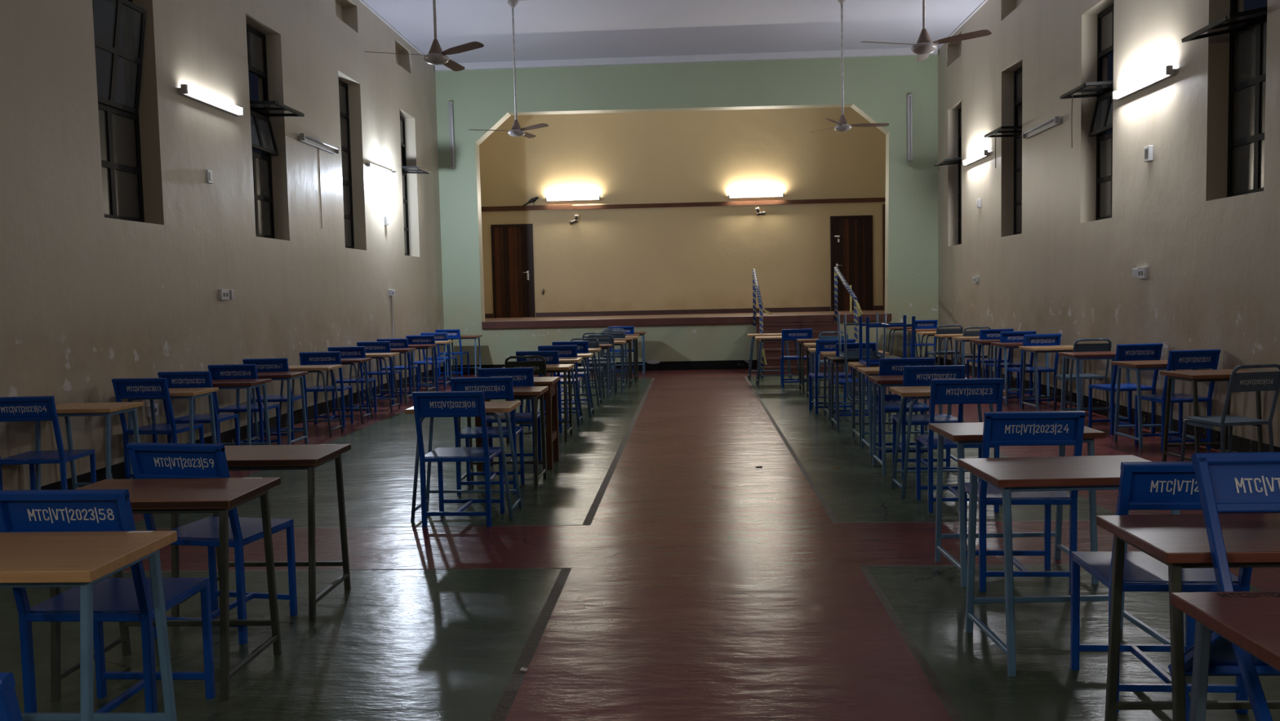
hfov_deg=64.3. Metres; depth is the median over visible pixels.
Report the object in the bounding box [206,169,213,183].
wall switch
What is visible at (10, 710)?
metal chair
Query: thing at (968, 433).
desk
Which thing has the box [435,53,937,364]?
wall
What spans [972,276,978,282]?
wall socket
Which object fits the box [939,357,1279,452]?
baseboard
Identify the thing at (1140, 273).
wall socket
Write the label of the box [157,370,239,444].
metal chair
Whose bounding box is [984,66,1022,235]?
window
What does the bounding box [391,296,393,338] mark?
cable conduit
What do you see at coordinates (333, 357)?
metal chair
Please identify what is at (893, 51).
crown molding
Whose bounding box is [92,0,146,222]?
window
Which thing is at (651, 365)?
baseboard
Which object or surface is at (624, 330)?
metal chair
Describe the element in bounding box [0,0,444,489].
wall
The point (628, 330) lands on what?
metal chair
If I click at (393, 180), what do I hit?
lamp
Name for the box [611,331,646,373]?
desk
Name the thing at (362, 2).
crown molding
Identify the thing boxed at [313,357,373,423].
desk
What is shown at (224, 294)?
wall socket
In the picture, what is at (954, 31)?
crown molding
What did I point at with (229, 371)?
metal chair
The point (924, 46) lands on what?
ceiling fan
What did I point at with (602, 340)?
metal chair
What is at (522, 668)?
paper scrap
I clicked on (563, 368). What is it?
desk
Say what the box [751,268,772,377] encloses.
stair rail
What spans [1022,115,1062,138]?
lamp
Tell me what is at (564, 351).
metal chair
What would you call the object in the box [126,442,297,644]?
metal chair
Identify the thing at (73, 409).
desk
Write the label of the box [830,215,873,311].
door
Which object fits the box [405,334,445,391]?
metal chair
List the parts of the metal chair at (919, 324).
leg, seat, backrest, leg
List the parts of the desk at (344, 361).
leg, leg, leg, leg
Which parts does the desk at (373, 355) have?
leg, leg, leg, leg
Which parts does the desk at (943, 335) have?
leg, leg, leg, leg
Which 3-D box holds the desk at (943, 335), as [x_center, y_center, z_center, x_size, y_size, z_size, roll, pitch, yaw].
[4.854,-0.015,15.496,0.620,0.761,0.450,-1,4,0]
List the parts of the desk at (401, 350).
leg, leg, frame, leg, leg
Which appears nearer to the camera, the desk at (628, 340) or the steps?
the desk at (628, 340)
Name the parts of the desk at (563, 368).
frame, leg, leg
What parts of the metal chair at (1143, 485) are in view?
leg, leg, seat, backrest, leg, leg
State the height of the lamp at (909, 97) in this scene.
1.220 m
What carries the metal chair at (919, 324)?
on the floor at (655, 572)
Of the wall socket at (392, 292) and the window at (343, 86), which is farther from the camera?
the wall socket at (392, 292)
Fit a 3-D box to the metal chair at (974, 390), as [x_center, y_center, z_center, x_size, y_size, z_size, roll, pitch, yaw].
[2.152,0.548,6.890,0.460,0.897,0.532,-1,4,4]
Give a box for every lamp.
[177,84,244,116]
[297,133,339,154]
[366,162,397,183]
[448,102,455,168]
[545,195,600,201]
[728,192,784,198]
[906,93,912,161]
[962,150,990,165]
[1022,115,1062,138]
[1111,65,1176,100]
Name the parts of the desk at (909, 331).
leg, leg, leg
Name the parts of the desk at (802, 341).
leg, leg, leg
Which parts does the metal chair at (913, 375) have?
leg, leg, seat, backrest, leg, leg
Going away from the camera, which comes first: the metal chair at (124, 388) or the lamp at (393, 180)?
the metal chair at (124, 388)
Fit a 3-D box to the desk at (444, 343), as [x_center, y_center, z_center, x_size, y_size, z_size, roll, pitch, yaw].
[-3.466,0.064,16.999,0.620,0.761,0.487,-1,4,3]
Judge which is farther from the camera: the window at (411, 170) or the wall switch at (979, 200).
the window at (411, 170)
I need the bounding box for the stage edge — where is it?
[481,313,891,328]
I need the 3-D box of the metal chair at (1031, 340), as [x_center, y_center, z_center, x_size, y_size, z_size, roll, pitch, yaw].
[4.838,0.113,12.550,0.460,0.897,0.532,-2,4,-5]
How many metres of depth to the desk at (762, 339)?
15.92 m
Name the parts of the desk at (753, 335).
leg, leg, leg, leg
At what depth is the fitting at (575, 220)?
22.43 m
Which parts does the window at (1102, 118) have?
pull cord, sash, pane, sash, pane, frame, pane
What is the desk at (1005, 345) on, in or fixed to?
on the floor at (655, 572)
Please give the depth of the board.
22.20 m
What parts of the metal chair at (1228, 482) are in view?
leg, seat, backrest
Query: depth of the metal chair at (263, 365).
10.76 m
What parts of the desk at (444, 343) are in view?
leg, leg, leg, leg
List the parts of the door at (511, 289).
handle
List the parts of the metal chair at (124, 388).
leg, backrest, leg, seat, leg, leg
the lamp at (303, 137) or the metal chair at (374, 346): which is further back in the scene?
the metal chair at (374, 346)
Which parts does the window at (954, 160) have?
sash, pane, frame, pane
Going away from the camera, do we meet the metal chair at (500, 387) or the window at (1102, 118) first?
the metal chair at (500, 387)
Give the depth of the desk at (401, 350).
14.69 m
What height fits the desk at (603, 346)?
0.761 m
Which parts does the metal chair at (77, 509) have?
leg, backrest, leg, seat, leg, leg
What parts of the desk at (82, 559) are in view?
frame, leg, leg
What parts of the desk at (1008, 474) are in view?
leg, rail, leg, frame, leg, rail, leg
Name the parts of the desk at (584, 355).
leg, leg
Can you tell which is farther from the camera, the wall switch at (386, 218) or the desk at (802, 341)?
the wall switch at (386, 218)
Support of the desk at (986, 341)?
on the floor at (655, 572)
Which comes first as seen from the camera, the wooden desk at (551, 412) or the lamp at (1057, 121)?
the wooden desk at (551, 412)
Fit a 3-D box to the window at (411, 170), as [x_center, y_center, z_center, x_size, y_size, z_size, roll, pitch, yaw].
[-3.930,-3.013,17.512,0.490,2.430,0.930,-1,4,3]
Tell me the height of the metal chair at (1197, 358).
0.897 m
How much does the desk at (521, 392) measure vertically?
0.761 m
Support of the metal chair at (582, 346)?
on the floor at (655, 572)
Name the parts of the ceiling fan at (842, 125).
blade, down rod, blade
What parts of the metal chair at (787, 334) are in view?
leg, leg, seat, backrest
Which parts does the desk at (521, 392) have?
leg, rail, leg, frame, leg, rail, leg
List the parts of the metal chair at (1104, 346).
leg, seat, leg, backrest, leg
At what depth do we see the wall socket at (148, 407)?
8.97 m
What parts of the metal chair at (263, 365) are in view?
leg, leg, backrest, seat, leg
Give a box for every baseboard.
[40,365,443,489]
[451,356,937,373]
[484,305,883,318]
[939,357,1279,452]
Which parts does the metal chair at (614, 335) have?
leg, backrest, seat, leg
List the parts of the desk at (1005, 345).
leg, leg, frame, leg, leg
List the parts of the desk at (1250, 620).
leg, frame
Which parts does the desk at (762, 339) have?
leg, leg, leg, leg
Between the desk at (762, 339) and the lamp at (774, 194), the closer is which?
the desk at (762, 339)
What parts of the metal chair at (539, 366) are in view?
leg, backrest, leg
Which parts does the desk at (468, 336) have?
leg, frame, leg, leg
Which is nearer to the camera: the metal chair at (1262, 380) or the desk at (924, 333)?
the metal chair at (1262, 380)
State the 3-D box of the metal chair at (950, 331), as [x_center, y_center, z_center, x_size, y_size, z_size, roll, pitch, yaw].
[4.819,-0.121,16.114,0.439,0.893,0.550,-1,4,-1]
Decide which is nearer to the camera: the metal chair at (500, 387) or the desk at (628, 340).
the metal chair at (500, 387)
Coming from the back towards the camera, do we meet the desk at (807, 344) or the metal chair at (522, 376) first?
the desk at (807, 344)
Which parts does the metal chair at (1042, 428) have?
leg, leg, seat, backrest, leg, leg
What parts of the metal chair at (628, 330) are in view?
backrest, seat, leg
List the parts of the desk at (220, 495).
leg, rail, leg, frame, leg, rail, leg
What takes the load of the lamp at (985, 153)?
attached to the wall at (1211, 259)
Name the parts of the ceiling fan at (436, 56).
blade, down rod, blade, blade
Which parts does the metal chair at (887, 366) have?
leg, seat, backrest, leg, leg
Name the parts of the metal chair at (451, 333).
leg, leg, backrest, seat, leg, leg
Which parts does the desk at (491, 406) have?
leg, rail, leg, leg, leg, rail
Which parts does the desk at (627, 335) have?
leg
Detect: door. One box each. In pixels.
[490,223,535,318]
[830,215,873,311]
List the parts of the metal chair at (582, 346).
backrest, seat, leg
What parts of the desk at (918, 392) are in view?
rail, leg, leg, leg, leg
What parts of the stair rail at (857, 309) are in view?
post, rail, post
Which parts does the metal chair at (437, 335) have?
leg, backrest, seat, leg, leg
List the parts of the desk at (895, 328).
leg, leg, leg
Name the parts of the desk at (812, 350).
leg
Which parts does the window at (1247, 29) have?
sash, pane, frame, pane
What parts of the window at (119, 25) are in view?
pane, pane, sash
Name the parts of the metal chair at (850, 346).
leg, seat, backrest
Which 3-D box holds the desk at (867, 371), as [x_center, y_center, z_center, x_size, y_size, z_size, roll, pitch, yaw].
[2.383,0.452,9.296,0.720,0.761,0.487,-1,4,3]
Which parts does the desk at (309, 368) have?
leg, leg, leg, leg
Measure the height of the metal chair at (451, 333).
0.897 m
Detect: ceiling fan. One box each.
[364,0,484,71]
[469,0,548,137]
[809,0,889,133]
[860,0,991,61]
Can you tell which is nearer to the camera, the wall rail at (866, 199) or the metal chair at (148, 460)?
the metal chair at (148, 460)
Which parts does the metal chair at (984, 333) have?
leg, leg, seat, backrest, leg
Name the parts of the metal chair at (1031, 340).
leg, seat, leg, backrest, leg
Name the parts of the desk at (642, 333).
leg, leg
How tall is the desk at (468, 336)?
0.761 m
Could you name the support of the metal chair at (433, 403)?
on the floor at (655, 572)
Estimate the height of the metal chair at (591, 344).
0.893 m
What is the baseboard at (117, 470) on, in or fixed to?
attached to the wall at (89, 300)
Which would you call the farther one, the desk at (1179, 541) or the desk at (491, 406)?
the desk at (491, 406)
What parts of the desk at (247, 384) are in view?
leg, frame, leg, leg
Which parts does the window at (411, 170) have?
pane, frame, pane, sash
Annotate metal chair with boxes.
[0,395,96,489]
[0,488,215,712]
[0,671,22,720]
[111,377,204,479]
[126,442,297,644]
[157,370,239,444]
[207,364,280,444]
[242,357,305,440]
[299,351,353,428]
[327,346,377,416]
[356,341,402,404]
[376,337,418,398]
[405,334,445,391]
[412,391,505,527]
[420,332,457,384]
[435,328,469,377]
[450,376,524,494]
[477,367,542,471]
[504,355,552,443]
[515,350,568,432]
[537,344,580,419]
[551,340,591,409]
[569,337,604,401]
[582,332,613,389]
[586,334,617,394]
[600,329,628,383]
[602,328,628,379]
[608,326,634,374]
[780,328,812,387]
[808,338,855,413]
[817,331,848,394]
[830,342,877,422]
[837,312,886,401]
[858,315,917,413]
[871,357,935,460]
[892,364,965,479]
[902,320,937,357]
[915,377,1004,512]
[927,324,962,365]
[953,326,991,377]
[964,410,1085,591]
[966,328,1013,389]
[985,330,1036,395]
[1004,333,1061,408]
[1053,337,1111,418]
[1070,461,1252,714]
[1088,342,1163,435]
[1134,349,1220,451]
[1168,451,1279,720]
[1180,364,1279,461]
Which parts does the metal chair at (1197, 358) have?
leg, leg, seat, leg, backrest, leg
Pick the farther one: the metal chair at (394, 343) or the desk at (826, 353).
the metal chair at (394, 343)
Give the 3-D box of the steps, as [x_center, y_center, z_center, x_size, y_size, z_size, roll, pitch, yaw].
[2.943,-0.230,18.595,1.550,0.858,1.510,-1,4,3]
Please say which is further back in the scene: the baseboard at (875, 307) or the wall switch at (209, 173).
the baseboard at (875, 307)
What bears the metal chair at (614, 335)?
on the floor at (655, 572)
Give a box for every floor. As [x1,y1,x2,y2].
[0,367,1279,720]
[484,310,884,321]
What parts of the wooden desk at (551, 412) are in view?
leg, leg, leg, rail, leg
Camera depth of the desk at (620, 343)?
15.52 m
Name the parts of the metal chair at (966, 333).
leg, seat, backrest, leg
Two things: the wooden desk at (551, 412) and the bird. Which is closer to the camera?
the wooden desk at (551, 412)
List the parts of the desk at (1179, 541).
leg, leg, frame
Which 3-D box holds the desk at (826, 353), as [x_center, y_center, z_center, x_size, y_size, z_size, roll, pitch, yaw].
[2.483,0.282,11.819,0.720,0.761,0.487,-1,4,3]
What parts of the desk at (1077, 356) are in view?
leg, leg, frame, leg, rail, leg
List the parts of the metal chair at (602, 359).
leg, backrest, seat, leg, leg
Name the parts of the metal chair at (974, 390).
leg, leg, seat, backrest, leg, leg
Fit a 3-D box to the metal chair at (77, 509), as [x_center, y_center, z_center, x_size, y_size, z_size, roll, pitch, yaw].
[-1.873,0.854,3.606,0.460,0.897,0.532,-1,4,4]
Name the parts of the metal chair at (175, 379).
leg, backrest, seat, leg, leg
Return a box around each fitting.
[568,214,578,225]
[755,207,765,215]
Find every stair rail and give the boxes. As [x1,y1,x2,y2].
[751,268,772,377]
[833,266,862,375]
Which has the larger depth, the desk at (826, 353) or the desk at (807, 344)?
the desk at (807, 344)
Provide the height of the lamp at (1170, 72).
0.092 m
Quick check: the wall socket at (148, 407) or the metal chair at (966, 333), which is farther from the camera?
the metal chair at (966, 333)
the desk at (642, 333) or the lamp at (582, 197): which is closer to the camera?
the desk at (642, 333)
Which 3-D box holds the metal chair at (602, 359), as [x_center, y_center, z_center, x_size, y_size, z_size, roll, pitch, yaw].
[-0.675,-0.009,16.205,0.439,0.893,0.550,-1,4,3]
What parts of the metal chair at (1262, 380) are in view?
leg, seat, leg, leg, backrest, leg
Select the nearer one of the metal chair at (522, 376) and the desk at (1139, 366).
the metal chair at (522, 376)
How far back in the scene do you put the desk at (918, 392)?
7.33 m
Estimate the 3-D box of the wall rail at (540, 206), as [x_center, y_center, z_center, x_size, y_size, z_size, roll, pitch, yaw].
[-2.567,-3.374,22.563,2.150,0.100,0.045,-1,4,3]
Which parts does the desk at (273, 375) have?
leg, rail, leg, frame, leg, rail, leg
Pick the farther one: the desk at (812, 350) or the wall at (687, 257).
the wall at (687, 257)
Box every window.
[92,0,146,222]
[246,23,304,239]
[338,79,354,248]
[400,115,431,255]
[933,107,961,244]
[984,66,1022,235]
[1059,3,1114,220]
[1181,0,1266,197]
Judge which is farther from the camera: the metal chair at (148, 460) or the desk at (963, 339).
the desk at (963, 339)
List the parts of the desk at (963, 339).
leg, frame, leg, leg, leg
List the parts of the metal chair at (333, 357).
leg, leg, backrest, seat, leg, leg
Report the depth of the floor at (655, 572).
5.10 m
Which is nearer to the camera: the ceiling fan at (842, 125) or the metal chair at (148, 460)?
the metal chair at (148, 460)
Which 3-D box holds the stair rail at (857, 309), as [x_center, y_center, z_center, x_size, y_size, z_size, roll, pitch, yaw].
[3.756,-0.756,18.287,0.205,1.913,1.975,-1,4,1]
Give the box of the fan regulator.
[1143,145,1152,162]
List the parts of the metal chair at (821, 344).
leg, leg, seat, backrest, leg, leg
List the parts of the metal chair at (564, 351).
leg, backrest, seat, leg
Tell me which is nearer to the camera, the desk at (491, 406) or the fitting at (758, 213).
the desk at (491, 406)
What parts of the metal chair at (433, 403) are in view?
leg, leg, backrest, seat, leg, leg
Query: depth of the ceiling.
16.85 m
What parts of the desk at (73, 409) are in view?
leg, leg, frame, leg, leg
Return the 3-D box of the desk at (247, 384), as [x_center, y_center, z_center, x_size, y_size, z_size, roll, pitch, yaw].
[-3.814,0.572,9.495,0.620,0.761,0.487,-1,4,3]
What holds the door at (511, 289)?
in the wall at (687, 257)
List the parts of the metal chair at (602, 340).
leg, backrest, seat, leg, leg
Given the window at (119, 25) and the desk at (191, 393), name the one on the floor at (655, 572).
the desk at (191, 393)
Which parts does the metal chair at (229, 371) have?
leg, backrest, seat, leg, leg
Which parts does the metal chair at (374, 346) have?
leg, leg, backrest, seat, leg, leg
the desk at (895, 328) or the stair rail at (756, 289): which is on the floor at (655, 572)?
the desk at (895, 328)
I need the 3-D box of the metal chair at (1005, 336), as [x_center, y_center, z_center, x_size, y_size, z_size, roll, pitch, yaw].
[4.871,0.056,13.399,0.460,0.897,0.532,-1,4,-3]
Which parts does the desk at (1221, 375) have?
leg, rail, leg, frame, leg, leg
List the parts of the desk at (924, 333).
leg, leg, leg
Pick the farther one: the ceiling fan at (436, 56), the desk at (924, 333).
the desk at (924, 333)
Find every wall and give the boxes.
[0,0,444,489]
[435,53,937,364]
[479,106,885,318]
[937,0,1279,447]
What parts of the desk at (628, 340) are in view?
leg, leg, leg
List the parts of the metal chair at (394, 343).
leg, leg, backrest, seat, leg, leg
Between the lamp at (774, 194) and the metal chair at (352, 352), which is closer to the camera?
the metal chair at (352, 352)
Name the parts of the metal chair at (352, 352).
leg, backrest, seat, leg, leg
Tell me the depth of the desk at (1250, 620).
2.31 m
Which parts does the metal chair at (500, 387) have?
leg, leg, backrest, seat, leg, leg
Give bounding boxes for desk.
[0,530,177,720]
[35,401,143,489]
[50,476,281,700]
[128,386,218,479]
[171,444,351,620]
[193,378,271,444]
[235,371,308,444]
[279,364,343,436]
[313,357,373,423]
[346,352,400,412]
[368,347,416,403]
[392,343,436,395]
[404,400,522,521]
[413,340,453,385]
[447,334,482,376]
[457,386,548,489]
[475,376,559,470]
[502,364,573,442]
[519,357,583,426]
[537,352,594,417]
[550,347,601,406]
[566,343,613,398]
[581,340,626,392]
[591,337,633,386]
[598,335,638,382]
[602,333,639,376]
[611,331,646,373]
[746,333,791,380]
[755,335,802,386]
[795,338,843,392]
[803,342,858,399]
[807,347,867,408]
[820,350,888,420]
[826,355,899,431]
[848,361,928,444]
[857,366,942,455]
[867,374,967,475]
[886,326,922,357]
[888,386,1005,498]
[906,328,945,364]
[916,331,959,364]
[928,422,1106,586]
[934,333,982,377]
[951,336,1002,378]
[958,454,1185,675]
[969,338,1022,391]
[990,342,1049,404]
[1018,345,1083,411]
[1057,351,1129,418]
[1096,512,1279,720]
[1111,360,1198,448]
[1160,368,1262,461]
[1170,590,1279,720]
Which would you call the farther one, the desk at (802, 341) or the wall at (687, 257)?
the wall at (687, 257)
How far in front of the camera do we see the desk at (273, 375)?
10.34 m
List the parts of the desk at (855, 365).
leg, rail, leg, leg, leg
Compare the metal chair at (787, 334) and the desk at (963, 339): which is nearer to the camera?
the desk at (963, 339)
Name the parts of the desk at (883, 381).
leg, rail, leg, frame, leg, rail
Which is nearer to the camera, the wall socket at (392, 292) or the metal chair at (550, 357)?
the metal chair at (550, 357)
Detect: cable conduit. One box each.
[318,148,322,228]
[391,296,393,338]
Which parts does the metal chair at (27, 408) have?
leg, backrest, leg, seat, leg, leg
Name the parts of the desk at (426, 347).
leg, leg, frame, leg, leg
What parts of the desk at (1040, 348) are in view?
leg, rail, leg, frame, leg, rail, leg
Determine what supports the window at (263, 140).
in the wall at (89, 300)
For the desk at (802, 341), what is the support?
on the floor at (655, 572)
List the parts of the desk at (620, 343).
leg, leg, leg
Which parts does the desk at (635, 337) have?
leg, leg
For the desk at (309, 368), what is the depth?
11.18 m
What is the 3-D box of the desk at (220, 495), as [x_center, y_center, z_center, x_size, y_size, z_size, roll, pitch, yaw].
[-1.891,0.891,4.082,0.760,0.762,0.517,-1,4,3]
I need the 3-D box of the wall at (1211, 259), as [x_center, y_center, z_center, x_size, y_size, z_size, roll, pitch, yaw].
[5.082,-1.992,6.427,0.300,5.900,31.600,-1,4,3]
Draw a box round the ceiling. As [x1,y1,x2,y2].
[363,0,984,62]
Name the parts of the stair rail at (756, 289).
post, rail, post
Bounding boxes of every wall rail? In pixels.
[480,204,572,211]
[572,197,885,209]
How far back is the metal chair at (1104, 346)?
11.25 m
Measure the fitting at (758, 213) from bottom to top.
0.188 m
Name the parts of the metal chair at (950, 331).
leg, seat, backrest, leg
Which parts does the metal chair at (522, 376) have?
leg, leg, backrest, seat, leg, leg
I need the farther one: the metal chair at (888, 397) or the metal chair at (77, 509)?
the metal chair at (888, 397)
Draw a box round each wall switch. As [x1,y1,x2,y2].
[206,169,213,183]
[384,216,388,225]
[976,198,981,208]
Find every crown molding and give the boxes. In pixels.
[359,0,435,66]
[435,48,937,71]
[937,0,987,48]
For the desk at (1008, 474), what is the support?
on the floor at (655, 572)
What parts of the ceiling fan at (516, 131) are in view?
blade, down rod, blade, blade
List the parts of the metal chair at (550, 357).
leg, leg, backrest, leg, seat, leg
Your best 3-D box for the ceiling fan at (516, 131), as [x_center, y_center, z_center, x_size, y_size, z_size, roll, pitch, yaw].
[-1.952,-4.394,15.459,1.239,2.007,1.208,-1,4,3]
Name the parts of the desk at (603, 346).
leg, leg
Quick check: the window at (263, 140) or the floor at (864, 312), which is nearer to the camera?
the window at (263, 140)
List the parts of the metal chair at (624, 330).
leg, backrest, seat, leg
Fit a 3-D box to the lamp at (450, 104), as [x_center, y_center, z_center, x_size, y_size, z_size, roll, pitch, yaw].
[-3.590,-4.286,19.423,0.092,1.260,0.085,-1,4,3]
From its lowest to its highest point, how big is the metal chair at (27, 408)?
0.897 m
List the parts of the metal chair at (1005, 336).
leg, leg, seat, leg, backrest, leg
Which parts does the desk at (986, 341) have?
leg, frame, leg, leg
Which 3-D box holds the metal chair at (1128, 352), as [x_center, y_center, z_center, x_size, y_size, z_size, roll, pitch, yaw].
[4.853,0.269,10.201,0.460,0.897,0.532,-2,4,-6]
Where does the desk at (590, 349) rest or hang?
on the floor at (655, 572)
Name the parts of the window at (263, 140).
pane, frame, pane, sash, pane, sash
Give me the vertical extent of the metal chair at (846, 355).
0.893 m
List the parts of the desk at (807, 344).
leg, leg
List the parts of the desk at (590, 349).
leg, leg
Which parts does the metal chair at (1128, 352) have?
leg, leg, seat, leg, backrest, leg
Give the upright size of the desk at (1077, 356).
0.761 m
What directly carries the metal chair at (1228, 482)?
on the floor at (655, 572)
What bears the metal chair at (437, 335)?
on the floor at (655, 572)
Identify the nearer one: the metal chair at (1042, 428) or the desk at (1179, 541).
the desk at (1179, 541)
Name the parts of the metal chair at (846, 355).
leg, leg, seat, backrest, leg, leg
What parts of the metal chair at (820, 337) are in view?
seat, leg, backrest, leg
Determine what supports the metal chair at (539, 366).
on the floor at (655, 572)
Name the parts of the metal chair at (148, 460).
leg, backrest, leg, seat, leg, leg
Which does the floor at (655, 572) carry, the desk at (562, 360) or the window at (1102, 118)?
the desk at (562, 360)
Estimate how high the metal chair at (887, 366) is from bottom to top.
0.897 m
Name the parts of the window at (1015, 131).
pull cord, sash, pane, frame, pane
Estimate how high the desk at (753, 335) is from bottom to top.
0.761 m
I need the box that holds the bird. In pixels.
[522,196,539,205]
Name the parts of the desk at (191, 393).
leg, leg, frame, leg, leg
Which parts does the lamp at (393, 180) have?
bulb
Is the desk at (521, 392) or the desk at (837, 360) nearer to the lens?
the desk at (521, 392)
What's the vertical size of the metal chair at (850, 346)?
0.897 m
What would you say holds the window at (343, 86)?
in the wall at (89, 300)
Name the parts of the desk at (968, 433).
leg, rail, leg, frame, leg, rail, leg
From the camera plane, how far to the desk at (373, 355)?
13.51 m
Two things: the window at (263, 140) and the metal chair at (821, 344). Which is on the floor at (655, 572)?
the metal chair at (821, 344)
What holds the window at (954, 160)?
in the wall at (1211, 259)
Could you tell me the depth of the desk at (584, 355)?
12.46 m
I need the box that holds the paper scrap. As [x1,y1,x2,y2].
[520,666,528,671]
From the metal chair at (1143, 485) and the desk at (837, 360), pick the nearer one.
the metal chair at (1143, 485)
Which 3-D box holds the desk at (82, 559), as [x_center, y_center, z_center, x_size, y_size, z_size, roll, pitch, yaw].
[-1.891,0.955,3.123,0.760,0.762,0.517,-1,4,3]
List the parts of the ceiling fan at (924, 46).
blade, blade, down rod, blade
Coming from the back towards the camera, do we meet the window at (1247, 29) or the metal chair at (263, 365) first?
the metal chair at (263, 365)
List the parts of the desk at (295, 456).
leg, rail, leg, frame, leg, rail, leg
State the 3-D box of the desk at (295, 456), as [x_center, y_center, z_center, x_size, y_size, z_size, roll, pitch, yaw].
[-1.863,0.828,5.020,0.760,0.762,0.517,-1,4,3]
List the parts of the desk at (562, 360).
leg, leg, leg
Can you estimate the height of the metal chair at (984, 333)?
0.897 m
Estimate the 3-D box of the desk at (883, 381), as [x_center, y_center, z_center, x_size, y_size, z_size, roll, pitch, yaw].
[2.275,0.517,8.363,0.720,0.761,0.487,-1,4,3]
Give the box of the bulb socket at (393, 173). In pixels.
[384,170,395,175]
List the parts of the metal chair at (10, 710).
backrest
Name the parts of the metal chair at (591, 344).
leg, seat, leg, backrest, leg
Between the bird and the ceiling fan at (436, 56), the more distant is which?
the bird
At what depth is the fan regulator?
10.20 m
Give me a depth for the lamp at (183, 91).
10.14 m
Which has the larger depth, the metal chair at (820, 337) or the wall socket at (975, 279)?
the wall socket at (975, 279)
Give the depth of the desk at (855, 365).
10.05 m
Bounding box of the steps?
[756,322,850,375]
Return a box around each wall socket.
[146,404,158,417]
[217,288,234,300]
[388,289,395,296]
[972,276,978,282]
[1132,266,1147,279]
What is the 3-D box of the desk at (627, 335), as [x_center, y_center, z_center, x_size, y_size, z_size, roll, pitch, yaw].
[-0.359,-0.071,18.024,0.700,0.761,0.487,-1,4,3]
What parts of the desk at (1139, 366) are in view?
leg, rail, leg, frame, leg, rail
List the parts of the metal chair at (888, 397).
leg, leg, seat, backrest, leg, leg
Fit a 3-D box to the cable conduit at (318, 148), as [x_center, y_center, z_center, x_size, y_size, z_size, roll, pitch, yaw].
[-4.165,-2.239,13.271,0.010,1.040,0.010,-1,4,3]
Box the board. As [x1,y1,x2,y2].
[882,204,885,310]
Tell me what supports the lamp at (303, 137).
attached to the wall at (89, 300)
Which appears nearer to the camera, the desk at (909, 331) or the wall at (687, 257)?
the desk at (909, 331)
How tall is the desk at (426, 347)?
0.761 m
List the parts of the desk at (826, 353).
leg, leg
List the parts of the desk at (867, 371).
leg, rail, leg, leg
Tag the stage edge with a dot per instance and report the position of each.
(850, 317)
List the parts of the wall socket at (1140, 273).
plate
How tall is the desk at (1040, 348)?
0.761 m
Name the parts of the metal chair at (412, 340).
leg, leg, backrest, seat, leg, leg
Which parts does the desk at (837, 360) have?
leg, leg, frame, leg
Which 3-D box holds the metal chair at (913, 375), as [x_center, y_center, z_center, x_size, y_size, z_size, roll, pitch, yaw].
[2.271,0.469,8.043,0.460,0.897,0.532,-1,4,4]
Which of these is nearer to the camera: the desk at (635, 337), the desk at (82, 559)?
the desk at (82, 559)
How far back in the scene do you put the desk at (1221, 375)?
8.17 m

